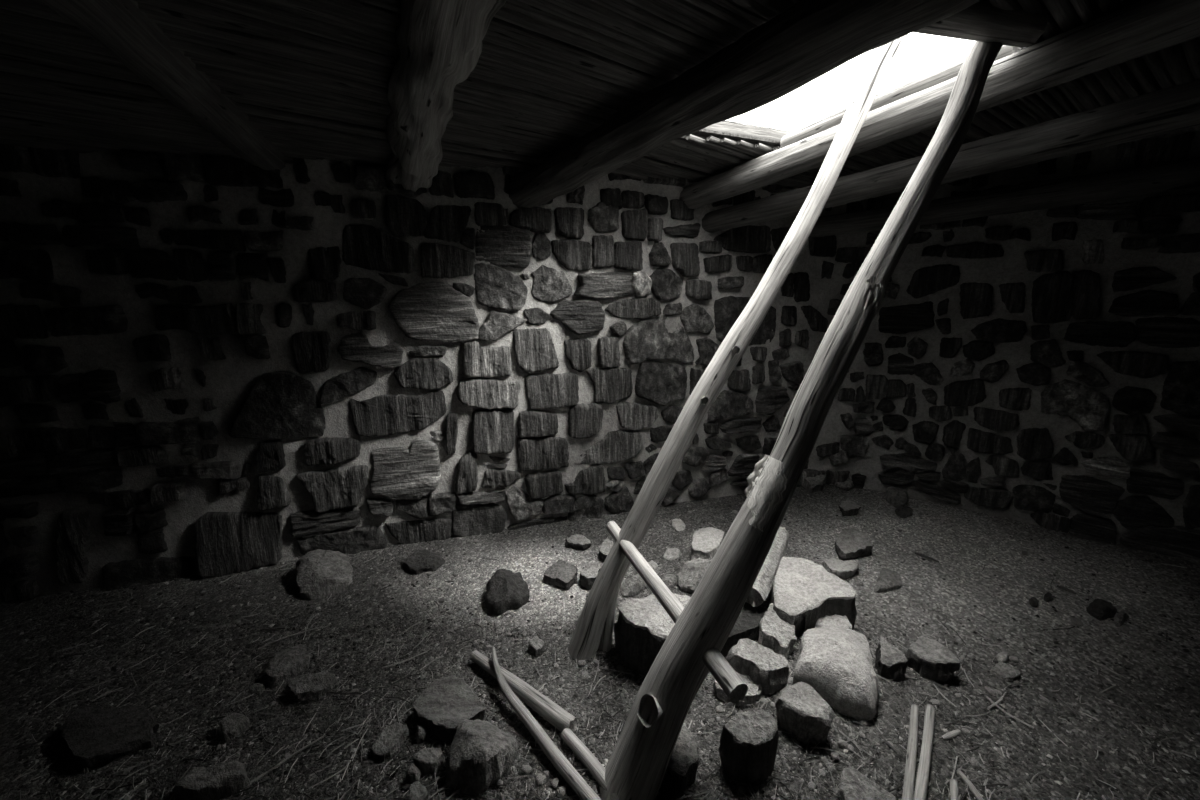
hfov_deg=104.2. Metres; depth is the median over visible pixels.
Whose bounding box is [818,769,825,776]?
pebble
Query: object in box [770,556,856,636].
rock
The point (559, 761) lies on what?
stick
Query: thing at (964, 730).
pebble
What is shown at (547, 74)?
ceiling
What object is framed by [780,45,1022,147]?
log
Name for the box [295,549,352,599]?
stone block
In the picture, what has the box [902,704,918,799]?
stick
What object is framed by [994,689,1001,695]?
pebble
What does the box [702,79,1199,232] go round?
roof beam
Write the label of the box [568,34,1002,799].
ladder
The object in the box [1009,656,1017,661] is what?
pebble
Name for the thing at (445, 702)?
slab
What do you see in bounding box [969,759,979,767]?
pebble
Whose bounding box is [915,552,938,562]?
twig
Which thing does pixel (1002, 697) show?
twig
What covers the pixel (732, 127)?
board
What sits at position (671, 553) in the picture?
stone
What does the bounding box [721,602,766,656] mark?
stone
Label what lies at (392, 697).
litter
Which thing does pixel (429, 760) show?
flat stone
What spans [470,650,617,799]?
stick
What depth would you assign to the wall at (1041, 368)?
3.03 m
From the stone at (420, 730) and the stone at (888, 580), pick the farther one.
the stone at (888, 580)
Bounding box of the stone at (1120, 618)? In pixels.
[1113,611,1127,626]
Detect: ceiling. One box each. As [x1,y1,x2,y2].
[0,0,1199,188]
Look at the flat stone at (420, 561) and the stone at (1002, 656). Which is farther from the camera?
the flat stone at (420, 561)
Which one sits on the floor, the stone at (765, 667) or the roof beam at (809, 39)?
the stone at (765, 667)
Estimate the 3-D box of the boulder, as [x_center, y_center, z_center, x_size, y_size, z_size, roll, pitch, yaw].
[1.010,1.098,1.978,0.311,0.203,0.450,8,15,29]
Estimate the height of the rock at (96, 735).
0.098 m
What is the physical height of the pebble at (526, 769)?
0.025 m
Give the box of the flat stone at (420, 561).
[403,549,444,574]
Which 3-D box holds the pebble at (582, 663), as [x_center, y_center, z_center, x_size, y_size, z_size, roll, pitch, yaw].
[-0.078,1.153,2.046,0.035,0.028,0.033,-1,14,-5]
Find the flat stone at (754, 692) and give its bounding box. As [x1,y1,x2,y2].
[714,672,762,707]
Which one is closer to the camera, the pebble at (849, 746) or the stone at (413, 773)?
the stone at (413, 773)
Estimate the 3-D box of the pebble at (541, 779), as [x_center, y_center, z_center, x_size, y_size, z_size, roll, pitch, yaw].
[-0.196,1.263,1.553,0.035,0.028,0.035,5,14,20]
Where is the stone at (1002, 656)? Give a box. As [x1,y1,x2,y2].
[996,652,1008,661]
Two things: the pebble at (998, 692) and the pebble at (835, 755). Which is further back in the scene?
the pebble at (998, 692)
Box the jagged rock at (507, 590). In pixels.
[483,568,529,615]
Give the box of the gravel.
[17,487,1199,799]
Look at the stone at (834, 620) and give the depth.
2.18 m
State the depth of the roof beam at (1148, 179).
2.80 m
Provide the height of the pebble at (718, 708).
0.018 m
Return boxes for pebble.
[497,779,502,786]
[522,765,531,774]
[536,773,545,784]
[551,777,558,788]
[558,785,566,796]
[578,660,585,666]
[581,672,587,680]
[716,706,722,712]
[759,698,768,704]
[808,781,815,789]
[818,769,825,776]
[831,752,839,759]
[837,740,847,748]
[847,744,853,751]
[859,731,864,737]
[860,719,868,724]
[930,699,940,706]
[962,728,970,733]
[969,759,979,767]
[985,686,994,694]
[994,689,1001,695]
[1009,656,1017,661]
[1071,618,1083,626]
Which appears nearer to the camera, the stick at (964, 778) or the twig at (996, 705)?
the stick at (964, 778)
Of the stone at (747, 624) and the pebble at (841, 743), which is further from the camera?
the stone at (747, 624)
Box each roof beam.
[41,0,285,169]
[385,0,506,191]
[509,0,981,208]
[679,0,1199,208]
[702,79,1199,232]
[808,157,1199,237]
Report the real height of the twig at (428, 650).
0.008 m
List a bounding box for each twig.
[240,734,325,790]
[258,626,324,648]
[382,650,428,668]
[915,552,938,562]
[985,694,1033,728]
[987,692,1005,708]
[1057,585,1076,594]
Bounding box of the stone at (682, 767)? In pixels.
[667,723,699,792]
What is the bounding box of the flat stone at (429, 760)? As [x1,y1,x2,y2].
[412,747,444,774]
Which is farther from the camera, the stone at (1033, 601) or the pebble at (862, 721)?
the stone at (1033, 601)
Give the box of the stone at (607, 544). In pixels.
[599,538,613,561]
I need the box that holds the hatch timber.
[914,0,1047,47]
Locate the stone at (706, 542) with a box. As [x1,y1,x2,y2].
[690,527,724,562]
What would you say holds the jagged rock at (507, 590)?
on the floor
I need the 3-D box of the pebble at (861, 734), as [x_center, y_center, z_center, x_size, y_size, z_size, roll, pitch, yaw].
[0.959,1.226,1.710,0.022,0.017,0.023,7,15,27]
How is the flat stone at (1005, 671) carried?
on the floor
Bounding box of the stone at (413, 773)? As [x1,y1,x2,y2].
[406,765,420,783]
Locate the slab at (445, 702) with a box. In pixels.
[413,675,485,744]
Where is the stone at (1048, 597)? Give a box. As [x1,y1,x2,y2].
[1044,592,1052,601]
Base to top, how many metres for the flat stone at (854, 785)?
0.088 m
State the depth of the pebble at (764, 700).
1.85 m
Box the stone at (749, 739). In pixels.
[719,708,778,785]
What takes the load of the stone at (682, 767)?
on the floor
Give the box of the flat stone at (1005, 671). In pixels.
[989,662,1019,681]
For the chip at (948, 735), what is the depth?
1.70 m
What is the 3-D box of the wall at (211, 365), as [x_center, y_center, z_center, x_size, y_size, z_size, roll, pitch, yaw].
[-0.889,-0.227,2.805,6.172,2.534,0.194,-4,14,-16]
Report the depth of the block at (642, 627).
1.98 m
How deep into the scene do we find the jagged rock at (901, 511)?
3.39 m
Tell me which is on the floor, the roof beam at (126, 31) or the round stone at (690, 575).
the round stone at (690, 575)
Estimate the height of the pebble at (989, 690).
0.022 m
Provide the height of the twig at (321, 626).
0.008 m
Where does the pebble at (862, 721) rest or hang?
on the floor
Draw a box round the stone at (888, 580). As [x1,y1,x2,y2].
[874,568,901,592]
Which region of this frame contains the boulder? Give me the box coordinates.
[793,625,879,720]
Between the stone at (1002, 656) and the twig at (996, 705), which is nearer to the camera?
the twig at (996, 705)
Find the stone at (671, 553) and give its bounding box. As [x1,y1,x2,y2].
[664,547,679,560]
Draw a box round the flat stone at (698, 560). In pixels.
[684,558,711,563]
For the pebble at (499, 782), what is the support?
on the floor
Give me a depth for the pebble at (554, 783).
1.54 m
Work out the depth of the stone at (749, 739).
1.54 m
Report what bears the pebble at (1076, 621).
on the floor
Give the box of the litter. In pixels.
[12,489,1199,799]
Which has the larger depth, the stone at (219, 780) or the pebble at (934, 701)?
the pebble at (934, 701)
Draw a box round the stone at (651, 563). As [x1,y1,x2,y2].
[648,560,657,571]
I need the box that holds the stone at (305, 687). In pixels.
[284,672,337,703]
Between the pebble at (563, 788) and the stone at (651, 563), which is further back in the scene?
the stone at (651, 563)
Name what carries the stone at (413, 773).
on the floor
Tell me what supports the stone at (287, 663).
on the floor
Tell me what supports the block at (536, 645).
on the floor
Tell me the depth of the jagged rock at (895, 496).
3.54 m
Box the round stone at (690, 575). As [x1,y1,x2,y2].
[677,562,709,592]
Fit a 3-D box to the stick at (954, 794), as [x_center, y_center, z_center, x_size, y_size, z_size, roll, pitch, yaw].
[1.145,1.271,1.508,0.023,0.024,0.090,9,16,34]
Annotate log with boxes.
[746,526,788,606]
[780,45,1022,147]
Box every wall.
[0,143,879,602]
[841,129,1199,562]
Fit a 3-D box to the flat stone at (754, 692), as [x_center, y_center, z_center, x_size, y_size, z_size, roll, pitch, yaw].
[0.565,1.171,1.905,0.173,0.093,0.186,12,18,40]
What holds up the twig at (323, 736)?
on the litter
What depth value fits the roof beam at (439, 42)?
1.47 m
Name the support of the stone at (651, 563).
on the floor
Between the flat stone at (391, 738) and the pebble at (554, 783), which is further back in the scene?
the flat stone at (391, 738)
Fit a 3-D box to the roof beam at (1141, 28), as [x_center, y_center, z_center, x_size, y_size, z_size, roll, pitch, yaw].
[2.189,-1.036,0.582,0.166,0.762,6.161,-9,16,-32]
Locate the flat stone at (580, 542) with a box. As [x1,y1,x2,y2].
[565,534,590,550]
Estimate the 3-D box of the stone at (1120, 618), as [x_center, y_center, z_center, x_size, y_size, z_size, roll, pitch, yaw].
[2.564,1.084,2.305,0.160,0.077,0.038,-9,16,-32]
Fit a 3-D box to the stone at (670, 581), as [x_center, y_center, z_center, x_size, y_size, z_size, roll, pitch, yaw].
[0.388,1.012,2.603,0.084,0.078,0.118,3,14,13]
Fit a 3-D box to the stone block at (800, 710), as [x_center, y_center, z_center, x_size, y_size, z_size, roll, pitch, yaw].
[0.750,1.175,1.742,0.191,0.163,0.177,0,13,0]
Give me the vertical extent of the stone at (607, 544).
0.109 m
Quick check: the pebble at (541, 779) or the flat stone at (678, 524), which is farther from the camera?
the flat stone at (678, 524)
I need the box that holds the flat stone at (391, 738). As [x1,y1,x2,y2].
[372,723,408,761]
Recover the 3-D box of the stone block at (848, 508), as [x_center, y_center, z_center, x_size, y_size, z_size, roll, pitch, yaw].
[1.827,0.805,3.442,0.158,0.090,0.171,0,13,0]
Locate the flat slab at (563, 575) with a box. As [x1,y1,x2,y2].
[543,559,577,590]
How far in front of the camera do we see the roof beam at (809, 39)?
1.52 m
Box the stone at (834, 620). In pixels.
[815,614,851,628]
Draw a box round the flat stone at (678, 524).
[672,519,685,530]
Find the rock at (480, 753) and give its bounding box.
[446,719,517,795]
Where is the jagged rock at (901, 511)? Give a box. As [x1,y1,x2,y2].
[895,505,912,517]
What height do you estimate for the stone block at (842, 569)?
0.100 m
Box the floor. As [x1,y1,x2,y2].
[0,485,1199,799]
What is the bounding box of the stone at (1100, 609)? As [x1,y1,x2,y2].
[1086,599,1116,620]
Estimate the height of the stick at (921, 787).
0.034 m
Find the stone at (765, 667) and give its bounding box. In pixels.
[726,638,788,694]
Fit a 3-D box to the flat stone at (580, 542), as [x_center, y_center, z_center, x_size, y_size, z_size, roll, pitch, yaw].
[-0.140,0.921,2.978,0.170,0.080,0.124,0,13,0]
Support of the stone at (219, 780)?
on the floor
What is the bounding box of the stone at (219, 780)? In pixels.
[173,760,249,799]
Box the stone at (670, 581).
[662,574,676,588]
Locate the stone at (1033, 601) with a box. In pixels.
[1029,597,1038,606]
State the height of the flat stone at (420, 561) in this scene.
0.089 m
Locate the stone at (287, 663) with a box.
[265,645,309,687]
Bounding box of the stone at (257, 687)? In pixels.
[249,683,264,694]
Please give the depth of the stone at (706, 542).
2.81 m
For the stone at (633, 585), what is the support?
on the floor
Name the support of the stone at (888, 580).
on the floor
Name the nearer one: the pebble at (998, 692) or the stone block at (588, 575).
the pebble at (998, 692)
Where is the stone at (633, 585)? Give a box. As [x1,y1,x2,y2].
[620,575,645,597]
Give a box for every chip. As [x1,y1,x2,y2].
[941,729,960,739]
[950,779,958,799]
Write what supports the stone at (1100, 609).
on the floor
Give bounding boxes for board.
[694,121,793,147]
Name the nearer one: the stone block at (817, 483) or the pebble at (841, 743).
the pebble at (841, 743)
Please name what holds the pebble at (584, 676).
on the floor
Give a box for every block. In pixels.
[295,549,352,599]
[529,635,544,657]
[579,562,600,589]
[614,594,690,677]
[774,682,833,743]
[802,475,825,492]
[822,558,858,578]
[834,528,873,560]
[839,500,860,515]
[875,635,907,681]
[904,635,960,683]
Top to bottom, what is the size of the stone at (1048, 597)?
0.060 m
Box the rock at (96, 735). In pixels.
[61,706,158,771]
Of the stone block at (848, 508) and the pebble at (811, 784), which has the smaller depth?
the pebble at (811, 784)
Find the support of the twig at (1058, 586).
on the floor
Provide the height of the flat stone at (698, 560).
0.099 m
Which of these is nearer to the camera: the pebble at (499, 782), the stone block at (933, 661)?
the pebble at (499, 782)
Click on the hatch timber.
(981, 21)
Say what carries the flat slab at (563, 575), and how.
on the floor
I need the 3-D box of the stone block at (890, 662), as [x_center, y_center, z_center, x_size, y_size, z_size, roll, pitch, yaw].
[1.232,1.126,2.016,0.116,0.131,0.169,0,13,0]
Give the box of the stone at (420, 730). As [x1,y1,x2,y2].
[416,725,425,743]
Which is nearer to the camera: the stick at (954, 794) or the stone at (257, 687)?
the stick at (954, 794)
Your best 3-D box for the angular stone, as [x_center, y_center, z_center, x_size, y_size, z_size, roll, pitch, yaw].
[-1.356,1.218,1.726,0.082,0.087,0.080,5,14,21]
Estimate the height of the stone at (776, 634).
0.157 m
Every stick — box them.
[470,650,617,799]
[491,647,600,799]
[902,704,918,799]
[913,704,934,799]
[956,769,983,799]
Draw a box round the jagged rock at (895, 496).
[885,486,907,507]
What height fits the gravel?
0.038 m
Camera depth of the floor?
2.11 m
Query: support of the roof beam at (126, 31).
on the wall at (211, 365)
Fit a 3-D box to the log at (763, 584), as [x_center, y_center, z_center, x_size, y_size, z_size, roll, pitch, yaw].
[0.890,0.867,2.492,0.147,0.150,0.682,7,15,28]
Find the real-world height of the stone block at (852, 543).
0.134 m
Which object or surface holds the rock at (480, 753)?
on the floor
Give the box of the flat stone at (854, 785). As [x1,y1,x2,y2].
[839,766,895,799]
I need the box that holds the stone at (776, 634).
[758,603,796,659]

